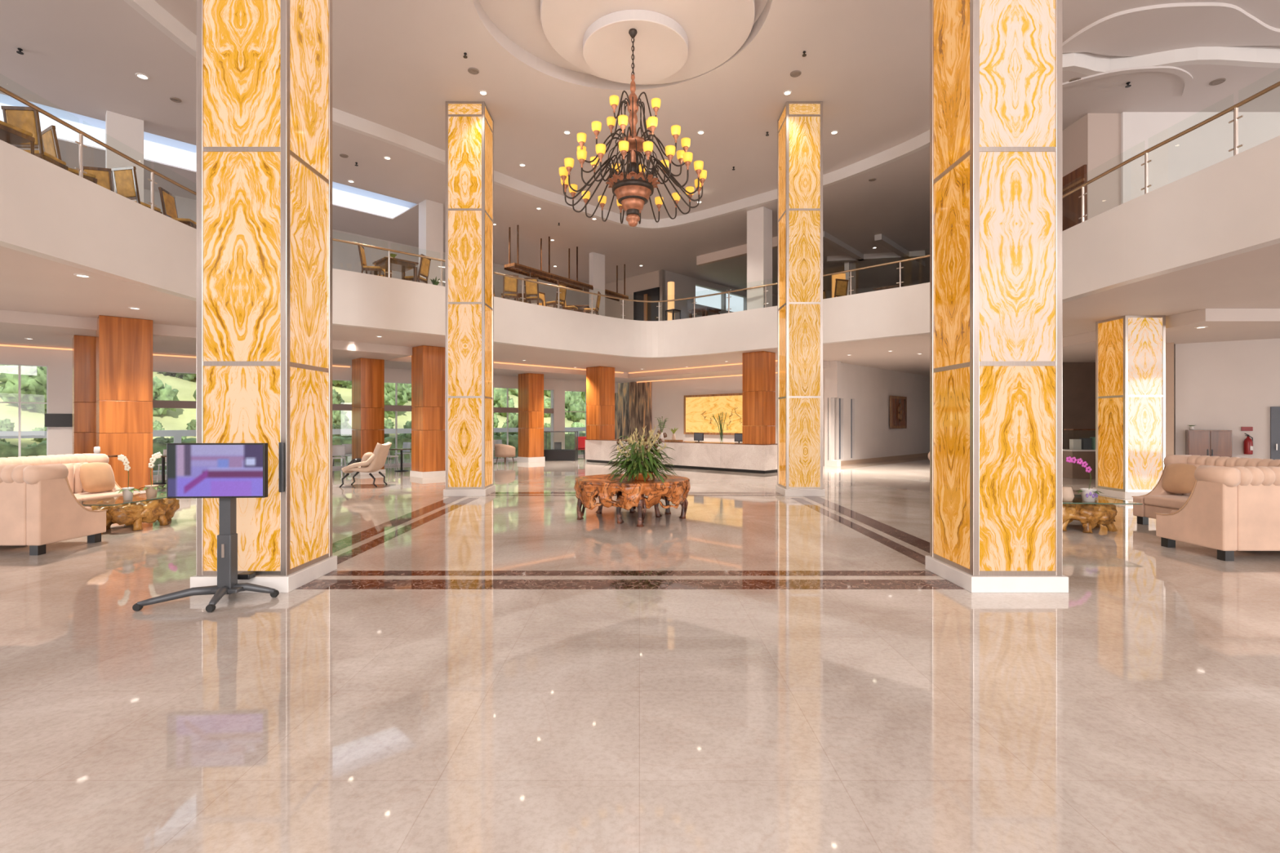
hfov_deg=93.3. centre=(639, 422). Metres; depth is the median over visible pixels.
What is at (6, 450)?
hedge
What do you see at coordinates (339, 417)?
shrub
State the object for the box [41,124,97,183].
dining chair
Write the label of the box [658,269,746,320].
wall
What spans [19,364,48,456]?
window
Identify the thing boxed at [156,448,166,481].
cafe chair
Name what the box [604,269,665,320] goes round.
wall
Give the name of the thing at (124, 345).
column
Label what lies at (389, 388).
shrub
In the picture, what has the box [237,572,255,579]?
floor light
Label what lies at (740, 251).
trim
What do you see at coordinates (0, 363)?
window
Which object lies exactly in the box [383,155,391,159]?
recessed light
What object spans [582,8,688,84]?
trim
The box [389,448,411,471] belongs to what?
cafe table
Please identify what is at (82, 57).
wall
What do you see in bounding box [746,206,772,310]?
pillar
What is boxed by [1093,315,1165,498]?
column
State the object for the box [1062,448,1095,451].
countertop
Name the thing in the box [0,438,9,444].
shrub
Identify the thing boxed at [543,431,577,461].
display case
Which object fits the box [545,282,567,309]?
dining chair
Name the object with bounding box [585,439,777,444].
countertop
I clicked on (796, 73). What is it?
ceiling vent
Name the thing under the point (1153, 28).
trim
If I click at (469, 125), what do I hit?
column
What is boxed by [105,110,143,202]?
pillar
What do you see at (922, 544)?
floor border
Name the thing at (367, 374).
column
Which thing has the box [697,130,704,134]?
recessed light
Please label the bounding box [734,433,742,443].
computer monitor
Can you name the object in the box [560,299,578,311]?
dining chair
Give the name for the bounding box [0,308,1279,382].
ceiling
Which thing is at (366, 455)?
throw pillow
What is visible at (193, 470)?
display screen
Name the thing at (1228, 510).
sofa
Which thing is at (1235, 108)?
glass railing
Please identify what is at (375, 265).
dining chair
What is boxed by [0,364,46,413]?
shrub
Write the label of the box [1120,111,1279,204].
wall
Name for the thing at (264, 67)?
column
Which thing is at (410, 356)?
recessed light
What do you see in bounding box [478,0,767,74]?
ceiling
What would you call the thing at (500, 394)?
shrub
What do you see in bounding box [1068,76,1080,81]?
ceiling vent
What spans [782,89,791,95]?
recessed light
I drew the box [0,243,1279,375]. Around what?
ceiling
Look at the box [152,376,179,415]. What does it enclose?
shrub
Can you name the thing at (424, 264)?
dining chair
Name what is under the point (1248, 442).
fire extinguisher
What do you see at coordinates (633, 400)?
stone wall
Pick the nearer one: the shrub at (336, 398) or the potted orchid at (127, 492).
the potted orchid at (127, 492)
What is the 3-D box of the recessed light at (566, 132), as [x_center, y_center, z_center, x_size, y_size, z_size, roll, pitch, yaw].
[-1.744,-6.992,14.551,0.187,0.016,0.187,0,0,0]
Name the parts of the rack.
rod, rod, rod, rod, rod, rod, rod, rod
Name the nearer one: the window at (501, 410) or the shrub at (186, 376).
the window at (501, 410)
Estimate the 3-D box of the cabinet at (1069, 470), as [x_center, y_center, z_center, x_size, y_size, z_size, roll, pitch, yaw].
[13.150,0.890,17.600,1.560,1.420,0.660,0,0,0]
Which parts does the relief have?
relief panel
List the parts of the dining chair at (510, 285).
seat, seat frame, backrest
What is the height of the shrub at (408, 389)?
1.539 m
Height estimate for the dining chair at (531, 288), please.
1.077 m
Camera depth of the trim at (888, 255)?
23.91 m
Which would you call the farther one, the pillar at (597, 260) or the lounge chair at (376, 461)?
the pillar at (597, 260)
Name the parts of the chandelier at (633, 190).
lamp shade, lamp shade, lamp shade, lamp shade, lamp shade, lamp shade, lamp shade, lamp shade, arm, arm, arm, arm, lamp shade, lamp shade, lamp shade, arm, arm, arm, lamp shade, arm, arm, lamp shade, arm, arm, arm, lamp shade, lamp shade, arm, arm, arm, lamp shade, lamp shade, arm, arm, stem, chain, lamp shade, stem, lamp shade, arm, arm, arm, arm, lamp shade, lamp shade, arm, lamp shade, arm, arm, arm, lamp shade, arm, arm, lamp shade, arm, arm, lamp shade, arm, arm, lamp shade, lamp shade, arm, arm, lamp shade, lamp shade, lamp shade, lamp shade, lamp shade, lamp shade, lamp shade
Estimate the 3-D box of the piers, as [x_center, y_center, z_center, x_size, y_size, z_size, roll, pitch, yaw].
[-9.611,0.050,22.066,0.250,3.100,17.146,0,0,45]
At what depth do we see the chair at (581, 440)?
26.05 m
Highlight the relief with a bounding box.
[889,395,906,428]
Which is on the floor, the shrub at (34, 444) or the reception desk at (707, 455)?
the reception desk at (707, 455)
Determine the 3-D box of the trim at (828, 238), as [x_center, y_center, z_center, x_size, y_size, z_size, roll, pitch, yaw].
[7.646,-6.610,22.694,0.250,0.220,3.970,0,0,40]
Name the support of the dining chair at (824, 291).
on the floor
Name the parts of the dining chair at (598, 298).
seat frame, frame, backrest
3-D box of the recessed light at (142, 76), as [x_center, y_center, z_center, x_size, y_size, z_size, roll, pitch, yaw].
[-9.603,-6.692,11.675,0.221,0.016,0.221,0,0,0]
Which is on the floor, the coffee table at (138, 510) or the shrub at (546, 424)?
the coffee table at (138, 510)
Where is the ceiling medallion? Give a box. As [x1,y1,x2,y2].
[540,0,755,84]
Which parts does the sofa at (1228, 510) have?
leg, arm, leg, backrest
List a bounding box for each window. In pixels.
[0,93,416,217]
[0,363,19,456]
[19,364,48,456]
[152,370,196,478]
[332,379,396,468]
[396,382,411,465]
[493,386,508,460]
[507,387,553,459]
[564,390,586,456]
[827,398,828,460]
[839,398,840,459]
[850,399,852,457]
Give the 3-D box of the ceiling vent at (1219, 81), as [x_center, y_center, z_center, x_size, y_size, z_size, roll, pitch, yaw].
[11.348,-6.690,11.861,0.240,0.020,0.236,0,0,0]
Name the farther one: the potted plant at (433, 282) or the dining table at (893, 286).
the dining table at (893, 286)
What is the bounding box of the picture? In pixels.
[684,393,742,435]
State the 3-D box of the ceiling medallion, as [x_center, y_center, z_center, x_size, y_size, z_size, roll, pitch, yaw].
[0.140,-7.135,10.660,3.730,0.270,3.730,0,0,0]
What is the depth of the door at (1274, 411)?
14.32 m
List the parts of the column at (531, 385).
veneer panel, veneer panel, veneer panel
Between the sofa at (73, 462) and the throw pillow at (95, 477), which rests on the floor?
the sofa at (73, 462)
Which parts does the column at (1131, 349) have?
corner post, onyx panel, onyx panel, rail, corner post, rail, rail, onyx panel, onyx panel, corner post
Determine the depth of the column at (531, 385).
24.55 m
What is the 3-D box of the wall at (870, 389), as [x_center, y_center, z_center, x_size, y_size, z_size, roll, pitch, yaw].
[10.598,-0.325,25.699,0.500,3.850,10.186,0,0,45]
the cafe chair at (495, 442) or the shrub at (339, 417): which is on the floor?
the cafe chair at (495, 442)
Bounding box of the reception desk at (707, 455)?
[585,439,777,473]
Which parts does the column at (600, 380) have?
veneer panel, veneer panel, veneer panel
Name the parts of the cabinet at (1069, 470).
lid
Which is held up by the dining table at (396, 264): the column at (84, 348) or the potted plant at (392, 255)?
the potted plant at (392, 255)
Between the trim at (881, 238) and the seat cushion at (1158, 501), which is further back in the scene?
the trim at (881, 238)
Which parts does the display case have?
lid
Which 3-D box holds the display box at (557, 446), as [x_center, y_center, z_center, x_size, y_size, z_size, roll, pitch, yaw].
[-3.450,0.980,25.550,0.280,0.320,0.200,0,0,0]
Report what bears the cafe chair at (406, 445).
on the floor
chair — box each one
[0,105,68,170]
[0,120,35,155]
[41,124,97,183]
[83,165,114,191]
[111,165,162,213]
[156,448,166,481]
[158,186,196,229]
[332,444,346,466]
[339,441,391,487]
[341,444,351,467]
[357,242,384,276]
[374,265,391,277]
[386,450,399,470]
[394,442,411,465]
[404,253,431,283]
[493,440,502,457]
[501,273,518,301]
[524,277,543,306]
[536,291,549,306]
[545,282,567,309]
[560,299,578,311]
[573,436,586,458]
[583,291,600,315]
[822,289,826,298]
[834,278,848,297]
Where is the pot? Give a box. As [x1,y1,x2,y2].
[1062,486,1074,501]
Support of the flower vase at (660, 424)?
on the reception desk at (707, 455)
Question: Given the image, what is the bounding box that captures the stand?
[132,497,279,612]
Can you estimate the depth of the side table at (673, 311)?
21.55 m
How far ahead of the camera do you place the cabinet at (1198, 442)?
14.73 m
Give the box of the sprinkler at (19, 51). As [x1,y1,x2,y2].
[16,48,23,54]
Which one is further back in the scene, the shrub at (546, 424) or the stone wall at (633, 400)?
the shrub at (546, 424)
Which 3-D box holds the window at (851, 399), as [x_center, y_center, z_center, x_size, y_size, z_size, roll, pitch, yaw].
[8.158,0.230,23.447,0.030,2.300,0.345,0,0,45]
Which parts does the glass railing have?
post, post, post, post, post, post, post, post, post, post, post, post, post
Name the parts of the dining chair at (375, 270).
frame, backrest, seat frame, seat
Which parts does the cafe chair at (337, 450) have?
backrest, seat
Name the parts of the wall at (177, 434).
post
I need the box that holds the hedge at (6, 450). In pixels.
[0,431,585,470]
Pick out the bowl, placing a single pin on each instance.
(640, 477)
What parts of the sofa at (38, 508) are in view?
backrest, leg, arm, leg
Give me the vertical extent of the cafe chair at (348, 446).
0.863 m
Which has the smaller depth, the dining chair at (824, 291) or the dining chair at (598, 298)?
the dining chair at (824, 291)
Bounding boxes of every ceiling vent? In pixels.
[169,97,182,102]
[339,153,348,157]
[467,67,479,74]
[790,70,801,76]
[868,177,875,181]
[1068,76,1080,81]
[1208,78,1226,85]
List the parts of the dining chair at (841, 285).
backrest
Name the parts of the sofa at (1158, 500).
leg, arm, seat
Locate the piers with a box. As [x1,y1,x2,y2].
[48,365,564,455]
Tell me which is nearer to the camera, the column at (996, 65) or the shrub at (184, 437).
the column at (996, 65)
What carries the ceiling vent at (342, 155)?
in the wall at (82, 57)
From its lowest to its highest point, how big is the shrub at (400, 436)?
0.838 m
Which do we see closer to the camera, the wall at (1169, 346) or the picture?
the wall at (1169, 346)
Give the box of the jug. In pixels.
[93,446,100,453]
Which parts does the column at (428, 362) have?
veneer panel, veneer panel, veneer panel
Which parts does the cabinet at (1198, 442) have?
door, door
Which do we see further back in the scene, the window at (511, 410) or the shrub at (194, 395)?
the shrub at (194, 395)
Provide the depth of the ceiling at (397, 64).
12.65 m
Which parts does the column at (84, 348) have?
veneer panel, veneer panel, veneer panel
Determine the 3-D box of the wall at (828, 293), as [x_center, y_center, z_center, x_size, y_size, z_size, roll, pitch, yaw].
[11.288,-5.024,24.543,9.576,3.349,15.085,0,0,0]
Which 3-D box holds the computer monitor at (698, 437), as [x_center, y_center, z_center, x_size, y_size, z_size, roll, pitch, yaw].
[2.089,0.522,21.277,0.420,0.320,0.160,0,0,45]
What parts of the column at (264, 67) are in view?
corner post, onyx panel, onyx panel, onyx panel, rail, rail, rail, corner post, onyx panel, onyx panel, onyx panel, corner post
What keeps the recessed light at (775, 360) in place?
in the ceiling at (31, 283)
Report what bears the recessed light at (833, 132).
in the ceiling at (397, 64)
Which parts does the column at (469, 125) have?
corner post, onyx panel, onyx panel, onyx panel, onyx panel, onyx panel, rail, rail, rail, rail, rail, rail, corner post, onyx panel, onyx panel, onyx panel, onyx panel, onyx panel, corner post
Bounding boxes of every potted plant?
[390,253,396,257]
[430,276,439,284]
[669,427,678,439]
[1188,425,1195,430]
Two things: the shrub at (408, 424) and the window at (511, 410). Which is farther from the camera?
the shrub at (408, 424)
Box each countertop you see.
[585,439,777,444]
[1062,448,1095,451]
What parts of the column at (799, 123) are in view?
corner post, onyx panel, onyx panel, onyx panel, onyx panel, onyx panel, corner post, rail, rail, rail, rail, rail, rail, onyx panel, onyx panel, onyx panel, onyx panel, onyx panel, corner post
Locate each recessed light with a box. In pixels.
[0,344,350,367]
[73,273,91,277]
[128,306,142,309]
[135,72,150,79]
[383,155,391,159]
[409,355,623,373]
[478,89,488,95]
[563,130,570,134]
[628,360,777,373]
[636,372,777,382]
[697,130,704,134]
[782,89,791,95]
[830,130,838,134]
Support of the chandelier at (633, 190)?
hanging from the trim at (660, 44)
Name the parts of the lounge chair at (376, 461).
leg, leg, armrest, leg, leg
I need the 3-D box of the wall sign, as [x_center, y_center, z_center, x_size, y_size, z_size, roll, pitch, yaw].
[14.695,0.150,14.610,0.200,0.100,0.020,0,0,34]
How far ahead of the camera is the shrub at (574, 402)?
42.88 m
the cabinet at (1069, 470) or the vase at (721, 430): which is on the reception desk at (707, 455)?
the vase at (721, 430)
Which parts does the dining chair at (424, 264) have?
seat frame, seat, frame, backrest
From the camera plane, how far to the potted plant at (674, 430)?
21.91 m
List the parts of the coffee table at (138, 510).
leg, glass, leg, leg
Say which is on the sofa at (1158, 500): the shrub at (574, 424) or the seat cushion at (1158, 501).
the seat cushion at (1158, 501)
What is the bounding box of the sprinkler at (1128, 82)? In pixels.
[1124,81,1131,87]
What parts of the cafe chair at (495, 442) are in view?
backrest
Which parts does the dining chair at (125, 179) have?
backrest, frame, seat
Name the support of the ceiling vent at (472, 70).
in the ceiling at (397, 64)
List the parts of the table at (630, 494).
leg, leg, leg, leg, leg, leg, leg, leg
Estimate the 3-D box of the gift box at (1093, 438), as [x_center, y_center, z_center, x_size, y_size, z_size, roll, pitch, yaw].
[13.300,0.600,17.600,0.240,0.360,0.160,0,0,0]
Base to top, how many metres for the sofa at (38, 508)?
1.091 m
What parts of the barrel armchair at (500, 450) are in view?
backrest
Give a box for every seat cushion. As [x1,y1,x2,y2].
[74,491,122,506]
[1144,494,1191,509]
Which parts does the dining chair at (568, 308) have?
seat frame, seat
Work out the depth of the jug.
11.32 m
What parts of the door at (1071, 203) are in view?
rail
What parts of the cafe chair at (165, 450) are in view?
leg, backrest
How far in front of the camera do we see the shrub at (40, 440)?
22.05 m
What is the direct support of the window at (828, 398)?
in the wall at (870, 389)
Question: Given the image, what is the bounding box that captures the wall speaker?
[278,442,284,492]
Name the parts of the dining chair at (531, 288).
backrest, frame, seat frame, seat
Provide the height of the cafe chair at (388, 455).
0.863 m
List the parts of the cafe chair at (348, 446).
backrest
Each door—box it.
[633,287,659,320]
[1062,164,1086,231]
[1270,406,1279,459]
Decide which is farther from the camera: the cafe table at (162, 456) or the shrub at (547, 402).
the shrub at (547, 402)
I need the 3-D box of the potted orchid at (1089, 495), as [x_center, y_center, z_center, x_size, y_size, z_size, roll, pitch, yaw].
[6.536,0.820,8.830,0.449,0.661,0.353,0,0,-31]
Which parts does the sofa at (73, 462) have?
arm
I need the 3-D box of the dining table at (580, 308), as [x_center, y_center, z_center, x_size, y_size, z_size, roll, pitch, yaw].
[-2.189,-3.730,21.500,0.840,0.760,0.840,0,0,0]
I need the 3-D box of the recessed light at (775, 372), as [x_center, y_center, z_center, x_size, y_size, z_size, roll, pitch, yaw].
[3.304,-1.970,25.954,9.687,0.040,0.060,0,0,45]
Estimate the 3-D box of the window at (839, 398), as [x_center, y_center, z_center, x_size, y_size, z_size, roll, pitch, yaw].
[7.479,0.230,22.768,0.369,2.300,0.030,0,0,-45]
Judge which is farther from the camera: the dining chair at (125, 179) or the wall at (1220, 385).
the wall at (1220, 385)
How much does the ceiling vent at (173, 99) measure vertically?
0.020 m
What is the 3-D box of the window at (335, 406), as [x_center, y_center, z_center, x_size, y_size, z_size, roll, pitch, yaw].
[-9.947,0.050,21.709,0.180,3.100,2.411,0,0,45]
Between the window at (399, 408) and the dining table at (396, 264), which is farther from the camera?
the window at (399, 408)
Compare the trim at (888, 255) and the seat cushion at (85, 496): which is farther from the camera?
the trim at (888, 255)
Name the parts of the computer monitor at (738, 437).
panel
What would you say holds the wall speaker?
attached to the column at (264, 67)
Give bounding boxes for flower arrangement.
[604,424,676,487]
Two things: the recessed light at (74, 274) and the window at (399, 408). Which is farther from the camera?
the window at (399, 408)
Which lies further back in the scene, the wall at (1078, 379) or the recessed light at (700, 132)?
the wall at (1078, 379)
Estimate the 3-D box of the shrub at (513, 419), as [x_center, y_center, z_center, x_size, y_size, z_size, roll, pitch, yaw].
[-7.563,0.186,36.074,1.278,1.784,1.313,0,0,-4]
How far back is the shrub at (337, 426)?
27.57 m
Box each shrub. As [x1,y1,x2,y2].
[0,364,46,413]
[0,418,14,431]
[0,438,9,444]
[23,442,36,448]
[31,425,46,442]
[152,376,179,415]
[152,420,164,430]
[152,436,173,443]
[159,372,196,381]
[169,435,186,440]
[186,419,196,436]
[192,375,196,400]
[332,380,351,388]
[332,388,344,404]
[332,410,349,426]
[332,424,351,437]
[384,382,408,418]
[384,418,394,428]
[384,426,389,438]
[394,433,404,439]
[402,420,411,439]
[405,383,411,399]
[493,387,515,417]
[493,413,498,427]
[493,432,501,436]
[501,413,518,435]
[502,387,518,396]
[543,390,551,397]
[543,395,551,417]
[543,422,551,427]
[564,391,585,422]
[571,422,584,431]
[580,391,585,401]
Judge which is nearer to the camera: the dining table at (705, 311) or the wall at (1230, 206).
the wall at (1230, 206)
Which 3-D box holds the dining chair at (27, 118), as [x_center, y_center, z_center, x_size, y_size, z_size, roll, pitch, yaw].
[-8.691,-3.886,8.702,0.460,1.077,0.540,0,0,-5]
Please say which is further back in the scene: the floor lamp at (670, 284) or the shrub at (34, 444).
the floor lamp at (670, 284)
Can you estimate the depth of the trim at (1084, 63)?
13.88 m
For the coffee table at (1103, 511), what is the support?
on the floor
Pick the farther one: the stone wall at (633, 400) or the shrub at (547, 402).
the shrub at (547, 402)
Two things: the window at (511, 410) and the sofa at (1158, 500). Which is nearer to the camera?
the sofa at (1158, 500)
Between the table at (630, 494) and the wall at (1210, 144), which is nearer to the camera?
the table at (630, 494)
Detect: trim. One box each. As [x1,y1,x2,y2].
[124,0,1279,229]
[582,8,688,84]
[696,236,777,266]
[822,231,864,261]
[826,250,924,262]
[874,233,924,267]
[1062,2,1279,56]
[1062,66,1192,95]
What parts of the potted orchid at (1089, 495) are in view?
flower, flower, flower, flower, flower, pot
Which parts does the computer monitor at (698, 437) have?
panel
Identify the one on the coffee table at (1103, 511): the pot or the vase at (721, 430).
the pot
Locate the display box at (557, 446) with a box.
[554,442,561,449]
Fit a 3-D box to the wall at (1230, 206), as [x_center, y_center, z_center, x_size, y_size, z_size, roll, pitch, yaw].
[-0.094,-2.875,6.910,16.268,1.250,28.220,0,0,0]
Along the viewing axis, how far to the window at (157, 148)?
14.90 m
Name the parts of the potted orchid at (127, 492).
flower, flower, pot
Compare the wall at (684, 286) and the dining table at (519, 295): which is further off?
the wall at (684, 286)
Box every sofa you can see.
[0,453,139,506]
[0,463,107,555]
[1132,454,1279,524]
[1155,465,1279,560]
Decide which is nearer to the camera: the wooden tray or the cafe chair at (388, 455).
the cafe chair at (388, 455)
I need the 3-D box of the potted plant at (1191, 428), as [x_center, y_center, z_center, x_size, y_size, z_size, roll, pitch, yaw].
[13.743,0.120,15.027,0.186,0.119,0.184,0,0,0]
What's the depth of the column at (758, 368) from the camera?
19.16 m
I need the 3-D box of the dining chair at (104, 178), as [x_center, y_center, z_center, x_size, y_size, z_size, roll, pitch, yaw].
[-9.469,-3.886,10.704,0.460,1.077,0.540,0,0,-15]
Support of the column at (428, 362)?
on the floor
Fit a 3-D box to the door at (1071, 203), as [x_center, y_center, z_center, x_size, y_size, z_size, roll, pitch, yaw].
[9.665,-4.475,13.825,0.070,2.250,1.450,0,0,0]
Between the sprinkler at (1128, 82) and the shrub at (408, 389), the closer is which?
the sprinkler at (1128, 82)
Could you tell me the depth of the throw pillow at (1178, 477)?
9.29 m
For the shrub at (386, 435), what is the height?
0.907 m
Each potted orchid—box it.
[114,453,142,500]
[139,452,164,497]
[1066,456,1103,502]
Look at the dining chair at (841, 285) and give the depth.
18.62 m
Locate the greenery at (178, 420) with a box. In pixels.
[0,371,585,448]
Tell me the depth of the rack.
22.03 m
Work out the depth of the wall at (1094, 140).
13.07 m
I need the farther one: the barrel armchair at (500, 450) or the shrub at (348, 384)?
the shrub at (348, 384)
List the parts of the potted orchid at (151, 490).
flower, pot, flower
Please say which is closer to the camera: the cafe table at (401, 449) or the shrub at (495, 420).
the cafe table at (401, 449)
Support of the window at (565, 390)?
in the wall at (345, 256)
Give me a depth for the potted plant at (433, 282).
16.33 m
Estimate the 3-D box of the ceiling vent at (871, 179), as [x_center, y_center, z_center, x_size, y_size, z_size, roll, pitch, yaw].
[6.415,-6.690,16.638,0.200,0.020,0.197,0,0,0]
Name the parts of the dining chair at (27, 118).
backrest, frame, seat, seat frame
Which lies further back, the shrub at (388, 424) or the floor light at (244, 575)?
the shrub at (388, 424)
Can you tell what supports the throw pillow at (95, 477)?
on the sofa at (73, 462)
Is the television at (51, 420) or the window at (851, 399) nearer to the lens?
the television at (51, 420)
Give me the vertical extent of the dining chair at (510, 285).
1.077 m
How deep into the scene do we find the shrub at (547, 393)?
46.77 m
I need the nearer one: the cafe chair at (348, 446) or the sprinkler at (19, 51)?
the sprinkler at (19, 51)
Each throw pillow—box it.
[79,462,115,493]
[346,457,361,466]
[360,452,373,467]
[1161,462,1196,493]
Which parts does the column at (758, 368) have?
veneer panel, veneer panel, veneer panel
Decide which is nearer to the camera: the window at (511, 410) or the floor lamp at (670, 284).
the floor lamp at (670, 284)
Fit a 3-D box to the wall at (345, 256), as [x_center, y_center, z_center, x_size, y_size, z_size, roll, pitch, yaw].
[-10.661,-4.099,21.016,0.250,5.199,26.806,0,0,45]
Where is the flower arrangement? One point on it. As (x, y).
(635, 468)
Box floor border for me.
[296,492,964,589]
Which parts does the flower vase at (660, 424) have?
stem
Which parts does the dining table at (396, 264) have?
leg, leg, leg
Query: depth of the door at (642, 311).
26.95 m
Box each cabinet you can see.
[1062,428,1095,478]
[1185,430,1231,457]
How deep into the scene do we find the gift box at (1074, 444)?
17.52 m
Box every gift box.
[1069,439,1081,449]
[1080,438,1091,449]
[1089,436,1095,449]
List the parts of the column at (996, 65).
corner post, onyx panel, onyx panel, onyx panel, corner post, rail, rail, rail, onyx panel, onyx panel, onyx panel, corner post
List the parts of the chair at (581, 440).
backrest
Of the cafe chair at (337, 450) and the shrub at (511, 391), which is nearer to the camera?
the cafe chair at (337, 450)
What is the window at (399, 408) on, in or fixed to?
in the wall at (345, 256)
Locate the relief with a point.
(898, 404)
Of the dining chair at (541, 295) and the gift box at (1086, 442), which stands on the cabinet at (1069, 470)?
the gift box at (1086, 442)
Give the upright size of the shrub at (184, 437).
0.604 m
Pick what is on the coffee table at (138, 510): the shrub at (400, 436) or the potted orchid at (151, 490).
the potted orchid at (151, 490)
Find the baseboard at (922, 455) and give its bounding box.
[840,453,928,465]
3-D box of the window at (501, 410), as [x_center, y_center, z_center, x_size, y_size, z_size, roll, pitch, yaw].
[-6.538,0.050,25.118,2.410,3.100,0.180,0,0,-45]
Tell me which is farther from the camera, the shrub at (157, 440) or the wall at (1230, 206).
the shrub at (157, 440)
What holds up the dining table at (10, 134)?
on the floor
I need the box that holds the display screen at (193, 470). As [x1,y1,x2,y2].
[166,443,267,498]
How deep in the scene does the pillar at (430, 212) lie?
18.29 m
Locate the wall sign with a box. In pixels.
[1241,426,1253,431]
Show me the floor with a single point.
(1135, 708)
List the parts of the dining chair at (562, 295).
seat frame, seat, frame, backrest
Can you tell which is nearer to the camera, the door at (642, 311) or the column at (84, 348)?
the column at (84, 348)
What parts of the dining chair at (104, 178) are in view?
backrest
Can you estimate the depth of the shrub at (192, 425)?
26.25 m
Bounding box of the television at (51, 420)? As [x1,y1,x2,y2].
[44,413,72,426]
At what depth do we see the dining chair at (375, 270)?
14.92 m
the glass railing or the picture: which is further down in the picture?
the picture
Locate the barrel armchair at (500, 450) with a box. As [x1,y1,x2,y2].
[494,444,515,464]
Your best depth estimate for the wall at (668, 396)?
27.56 m
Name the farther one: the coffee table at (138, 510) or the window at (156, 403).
the window at (156, 403)
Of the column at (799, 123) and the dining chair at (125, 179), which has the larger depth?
the column at (799, 123)
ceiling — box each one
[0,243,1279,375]
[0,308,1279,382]
[154,0,1279,219]
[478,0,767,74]
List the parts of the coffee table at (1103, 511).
leg, leg, glass, leg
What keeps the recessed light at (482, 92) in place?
in the ceiling at (397, 64)
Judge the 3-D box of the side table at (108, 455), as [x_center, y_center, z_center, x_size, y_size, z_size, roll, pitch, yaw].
[-10.211,1.110,11.400,0.600,0.980,0.600,0,0,0]
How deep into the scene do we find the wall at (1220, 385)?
14.79 m
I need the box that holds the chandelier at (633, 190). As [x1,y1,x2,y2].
[559,28,706,226]
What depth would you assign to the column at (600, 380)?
24.29 m
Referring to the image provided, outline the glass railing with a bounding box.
[0,80,1279,320]
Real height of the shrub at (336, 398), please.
1.737 m
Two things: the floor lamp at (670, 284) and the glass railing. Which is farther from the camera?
the floor lamp at (670, 284)
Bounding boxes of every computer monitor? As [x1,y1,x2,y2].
[693,432,703,442]
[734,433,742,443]
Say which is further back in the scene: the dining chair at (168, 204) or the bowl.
the dining chair at (168, 204)
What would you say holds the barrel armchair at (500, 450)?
on the floor
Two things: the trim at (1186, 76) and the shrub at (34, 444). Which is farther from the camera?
the shrub at (34, 444)
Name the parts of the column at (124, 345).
veneer panel, veneer panel, veneer panel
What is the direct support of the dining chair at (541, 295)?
on the floor
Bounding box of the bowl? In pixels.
[628,471,653,480]
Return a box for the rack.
[503,224,628,301]
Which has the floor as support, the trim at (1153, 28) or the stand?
the stand
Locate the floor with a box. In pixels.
[0,450,1279,852]
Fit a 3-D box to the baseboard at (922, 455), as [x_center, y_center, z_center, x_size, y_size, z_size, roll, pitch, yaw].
[10.712,1.520,25.788,0.020,0.160,9.900,0,0,45]
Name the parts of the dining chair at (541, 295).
backrest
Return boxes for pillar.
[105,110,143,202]
[418,199,443,286]
[589,252,604,315]
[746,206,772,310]
[844,261,855,295]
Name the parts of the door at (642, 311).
frame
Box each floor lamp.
[667,281,674,319]
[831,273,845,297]
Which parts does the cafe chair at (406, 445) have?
backrest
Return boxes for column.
[72,335,96,454]
[96,315,152,493]
[190,0,337,592]
[350,358,385,475]
[409,345,445,478]
[443,101,495,496]
[516,373,545,462]
[586,366,614,439]
[742,351,775,444]
[775,101,825,496]
[924,0,1068,592]
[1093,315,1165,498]
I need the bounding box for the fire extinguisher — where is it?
[1243,433,1253,454]
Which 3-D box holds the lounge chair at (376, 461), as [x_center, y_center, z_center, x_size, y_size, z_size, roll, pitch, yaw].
[-6.928,1.051,15.300,1.048,1.123,0.840,0,0,0]
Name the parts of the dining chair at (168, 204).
frame, backrest, seat, seat frame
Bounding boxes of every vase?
[655,416,667,440]
[712,412,726,440]
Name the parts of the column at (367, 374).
veneer panel, veneer panel, veneer panel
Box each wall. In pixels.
[0,0,1279,294]
[0,135,1279,358]
[0,188,617,392]
[0,426,585,443]
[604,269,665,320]
[614,382,652,439]
[652,368,836,465]
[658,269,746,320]
[772,283,921,306]
[824,360,929,466]
[1062,113,1120,219]
[1062,362,1095,448]
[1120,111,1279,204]
[1165,342,1173,456]
[1173,337,1279,459]
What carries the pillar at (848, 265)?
on the floor
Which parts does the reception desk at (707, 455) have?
marble panel, marble panel, marble panel, marble panel, marble panel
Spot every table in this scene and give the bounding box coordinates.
[80,491,179,533]
[106,454,119,457]
[152,454,166,484]
[372,257,418,281]
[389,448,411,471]
[501,293,529,303]
[566,305,590,312]
[573,474,690,527]
[665,308,680,320]
[688,306,720,318]
[873,284,906,290]
[1062,494,1142,533]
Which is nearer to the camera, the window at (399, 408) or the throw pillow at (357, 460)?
the throw pillow at (357, 460)
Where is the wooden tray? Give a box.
[664,439,683,441]
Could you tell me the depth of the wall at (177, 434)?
21.25 m
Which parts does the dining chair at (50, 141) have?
backrest, frame, seat, seat frame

